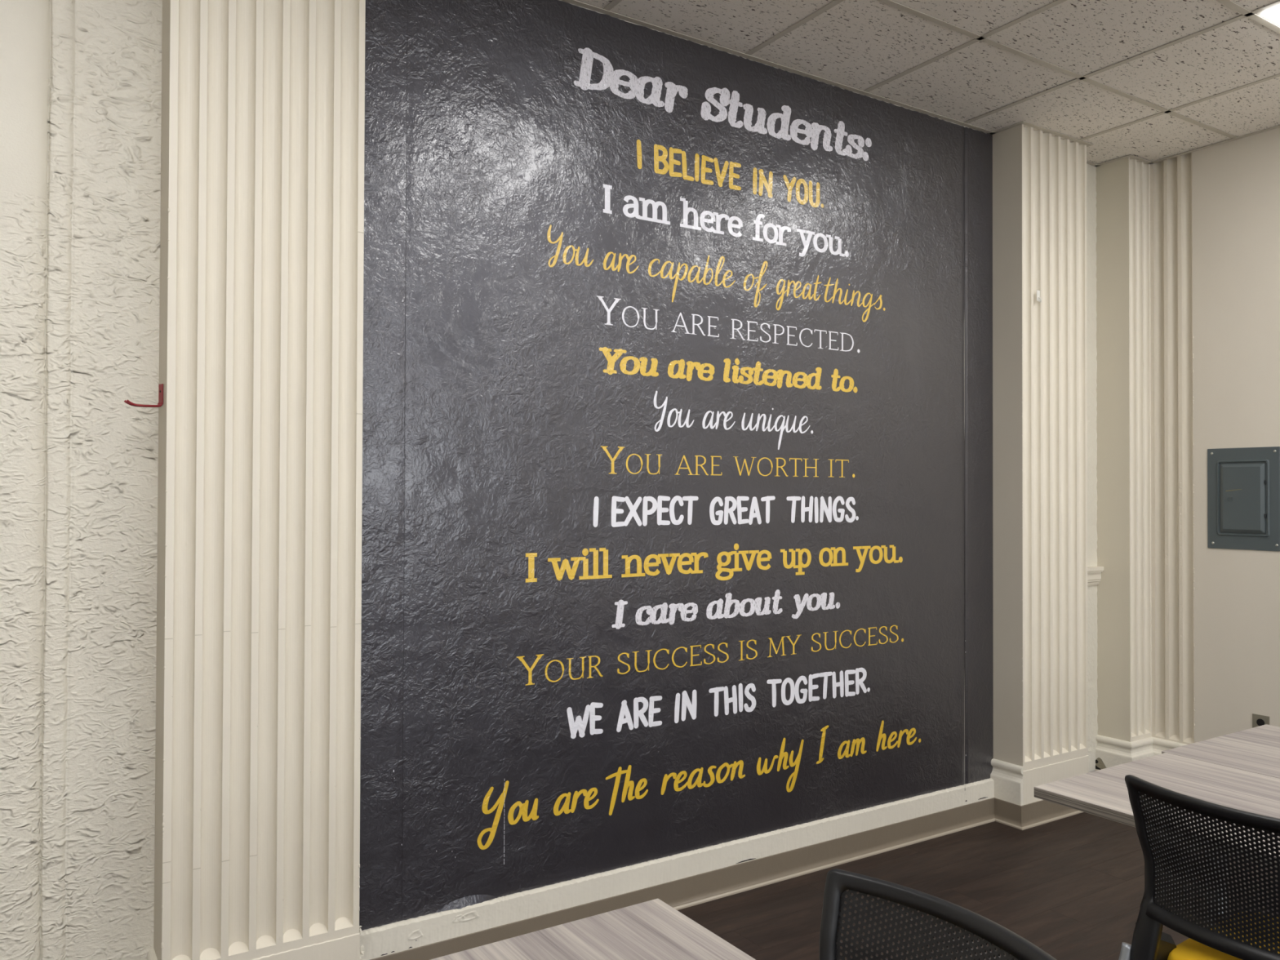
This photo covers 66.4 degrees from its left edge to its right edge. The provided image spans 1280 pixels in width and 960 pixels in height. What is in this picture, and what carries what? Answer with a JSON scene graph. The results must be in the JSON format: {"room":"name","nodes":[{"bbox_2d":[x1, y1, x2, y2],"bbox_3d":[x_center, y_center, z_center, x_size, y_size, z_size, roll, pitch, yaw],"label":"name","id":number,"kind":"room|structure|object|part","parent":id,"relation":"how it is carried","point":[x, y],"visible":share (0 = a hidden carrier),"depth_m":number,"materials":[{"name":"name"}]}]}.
{"room":"classroom","nodes":[
{"label":"classroom","id":0,"kind":"room"},
{"bbox_2d":[0,0,1097,959],"bbox_3d":[-0.848,-0.052,2.869,7.933,3.164,0.154,1,-1,-33],"label":"wall","id":1,"kind":"structure","parent":0,"point":[81,80],"depth_m":2.46,"materials":[{"name":"paint"}]},
{"bbox_2d":[124,383,163,407],"bbox_3d":[-1.241,-0.213,2.448,0.022,0.061,0.088,0,-1,40],"label":"hook","id":2,"kind":"object","parent":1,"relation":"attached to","point":[160,403],"visible":1,"depth_m":2.47,"materials":[{"name":"metal"}]},
{"bbox_3d":[-1.214,-0.217,2.481,0.022,0.052,0.003,0,-1,40],"label":"mounting plate","id":3,"kind":"part","parent":2,"relation":"part of","materials":[{"name":"red metal"}]},
{"bbox_2d":[146,0,366,959],"bbox_3d":[-1.008,-0.110,2.622,0.532,3.014,0.157,1,-1,-33],"label":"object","id":4,"kind":"structure","parent":1,"relation":"attached to","point":[258,751],"depth_m":2.56,"materials":[{"name":"paint"}]},
{"bbox_3d":[-1.227,1.298,2.466,0.020,0.172,0.156,1,-1,-33],"label":"moulding","id":5,"kind":"part","parent":4,"relation":"part of","materials":[{"name":"beige paint"}]},
{"bbox_2d":[359,0,993,930],"bbox_3d":[0.369,-0.123,3.602,2.897,2.890,0.016,1,-1,-33],"label":"wall mural","id":6,"kind":"object","parent":1,"relation":"attached to","point":[677,517],"visible":1,"depth_m":3.39,"materials":[{"name":"black paint"}]},
{"bbox_2d":[360,777,994,959],"bbox_3d":[0.362,1.357,3.574,2.875,0.097,0.022,1,-1,-33],"label":"trim","id":7,"kind":"structure","parent":1,"relation":"attached to","point":[421,931],"depth_m":3.34,"materials":[{"name":"beige paint"}]},
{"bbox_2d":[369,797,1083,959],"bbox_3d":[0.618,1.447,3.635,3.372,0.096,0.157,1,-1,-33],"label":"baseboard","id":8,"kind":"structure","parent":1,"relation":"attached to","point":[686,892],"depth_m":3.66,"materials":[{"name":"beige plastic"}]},
{"bbox_2d":[1036,289,1041,302],"bbox_3d":[1.766,-0.812,4.324,0.021,0.055,0.018,1,-1,-33],"label":"hook","id":9,"kind":"object","parent":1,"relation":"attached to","point":[1038,299],"visible":1,"depth_m":4.33,"materials":[{"name":"white plastic"}]},
{"bbox_2d":[990,124,1088,805],"bbox_3d":[1.818,-0.079,4.451,0.499,3.014,0.157,1,-1,-33],"label":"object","id":10,"kind":"structure","parent":1,"relation":"attached to","point":[1040,652],"depth_m":4.37,"materials":[{"name":"paint"}]},
{"bbox_3d":[1.612,1.330,4.304,0.020,0.172,0.156,1,-1,-33],"label":"moulding","id":11,"kind":"part","parent":10,"relation":"part of","materials":[{"name":"beige paint"}]},
{"bbox_3d":[2.113,1.373,4.720,0.322,0.090,0.006,1,-1,-33],"label":"plaster skirting","id":12,"kind":"part","parent":1,"relation":"part of","materials":[{"name":"beige paint"}]},
{"bbox_2d":[1087,566,1103,586],"bbox_3d":[2.170,0.469,4.745,0.208,0.093,0.038,1,-1,-33],"label":"trim","id":13,"kind":"structure","parent":1,"relation":"attached to","point":[1094,573],"depth_m":4.76,"materials":[{"name":"paint"}]},
{"bbox_2d":[561,0,1279,166],"bbox_3d":[1.463,-1.679,-0.673,7.893,0.122,8.600,1,-1,-33],"label":"ceiling","id":14,"kind":"structure","parent":0,"point":[1149,82],"depth_m":3.61,"materials":[{"name":"tile"}]},
{"bbox_2d":[1256,4,1279,26],"bbox_3d":[2.641,-1.577,2.954,0.584,0.030,1.193,1,-1,-33],"label":"recessed light","id":15,"kind":"object","parent":14,"relation":"in","point":[1272,15],"visible":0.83,"depth_m":3.29,"materials":[{"name":"white plastic"}]},
{"bbox_2d":[677,812,1278,959],"bbox_3d":[1.468,1.485,-0.642,7.793,0.080,8.500,1,-1,-33],"label":"floor","id":16,"kind":"structure","parent":0,"point":[1073,886],"depth_m":3.56,"materials":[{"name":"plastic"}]},
{"bbox_2d":[430,898,755,959],"bbox_3d":[0.198,1.093,0.917,0.586,0.735,1.520,1,-1,-33],"label":"table","id":17,"kind":"object","parent":16,"relation":"on","point":[651,930],"visible":1,"depth_m":1.55,"materials":[{"name":"grey wood"}]},
{"bbox_2d":[818,868,1056,959],"bbox_3d":[0.241,1.033,1.231,0.606,0.863,0.526,1,-1,-33],"label":"mesh chair","id":18,"kind":"object","parent":16,"relation":"on","point":[837,882],"visible":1,"depth_m":1.44,"materials":[{"name":"black plastic"}]},
{"bbox_3d":[0.421,0.749,1.350,0.084,0.251,0.392,1,-1,-33],"label":"panel","id":19,"kind":"part","parent":18,"relation":"part of","materials":[{"name":"black plastic"}]},
{"bbox_2d":[1034,752,1279,925],"bbox_3d":[1.614,1.109,1.894,0.586,0.735,1.520,1,-1,-33],"label":"table","id":20,"kind":"object","parent":16,"relation":"on","point":[1103,793],"visible":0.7,"depth_m":2.37,"materials":[{"name":"grey wood"}]},
{"bbox_3d":[1.354,1.106,2.297,0.048,0.650,0.048,1,-1,-33],"label":"leg","id":21,"kind":"part","parent":20,"relation":"part of","materials":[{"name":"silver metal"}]},
{"bbox_2d":[1118,774,1279,959],"bbox_3d":[1.306,1.045,1.971,0.606,0.863,0.526,1,-1,-33],"label":"mesh chair","id":22,"kind":"object","parent":16,"relation":"on","point":[1248,935],"visible":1,"depth_m":1.90,"materials":[{"name":"black plastic"}]},
{"bbox_3d":[1.158,1.228,2.145,0.550,0.501,0.068,1,-1,-33],"label":"leg frame","id":23,"kind":"part","parent":22,"relation":"part of","materials":[{"name":"silver metal"}]},
{"bbox_3d":[1.381,1.018,2.020,0.427,0.042,0.440,1,-1,-33],"label":"seat","id":24,"kind":"part","parent":22,"relation":"part of","materials":[{"name":"yellow fabric"}]},
{"bbox_2d":[1161,724,1279,777],"bbox_3d":[2.103,1.115,2.227,0.590,0.735,1.520,1,-1,-33],"label":"table","id":25,"kind":"object","parent":16,"relation":"on","point":[1256,749],"visible":0.87,"depth_m":2.72,"materials":[{"name":"grey wood"}]},
{"bbox_2d":[1192,127,1279,742],"bbox_3d":[4.737,-0.051,1.431,0.120,3.164,8.600,1,-1,-33],"label":"wall","id":26,"kind":"structure","parent":0,"point":[1236,184],"depth_m":4.45,"materials":[{"name":"beige paint"}]},
{"bbox_2d":[1094,157,1186,770],"bbox_3d":[2.425,-0.079,4.715,0.421,3.004,0.163,0,-1,14],"label":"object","id":27,"kind":"structure","parent":26,"relation":"attached to","point":[1123,345],"depth_m":4.75,"materials":[{"name":"paint"}]},
{"bbox_3d":[2.420,1.336,4.698,0.420,0.174,0.162,0,-1,14],"label":"moulding","id":28,"kind":"part","parent":27,"relation":"part of","materials":[{"name":"beige paint"}]},
{"bbox_2d":[1150,152,1195,744],"bbox_3d":[2.562,-0.084,4.701,0.030,2.994,0.206,1,-1,-33],"label":"trim","id":29,"kind":"structure","parent":26,"relation":"attached to","point":[1171,335],"depth_m":4.71,"materials":[{"name":"beige paint"}]},
{"bbox_2d":[1207,446,1279,551],"bbox_3d":[2.718,0.084,4.418,0.019,0.460,0.309,1,-1,-33],"label":"electrical panel","id":30,"kind":"object","parent":26,"relation":"attached to","point":[1243,484],"visible":1,"depth_m":4.41,"materials":[{"name":"metal"}]},
{"bbox_3d":[2.718,0.082,4.418,0.014,0.310,0.188,1,-1,-33],"label":"panel door","id":31,"kind":"part","parent":30,"relation":"part of","materials":[{"name":"metal"}]},
{"bbox_2d":[1252,713,1269,728],"bbox_3d":[2.759,1.102,4.349,0.006,0.115,0.071,1,-1,-33],"label":"wall outlet","id":32,"kind":"object","parent":26,"relation":"attached to","point":[1258,720],"visible":0.44,"depth_m":4.35,"materials":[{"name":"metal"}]},
{"bbox_2d":[1256,719,1264,725],"bbox_3d":[2.758,1.078,4.348,0.003,0.033,0.033,1,-1,-33],"label":"socket","id":33,"kind":"object","parent":32,"relation":"attached to","point":[1259,722],"depth_m":4.35,"materials":[{"name":"black plastic"}]}
]}

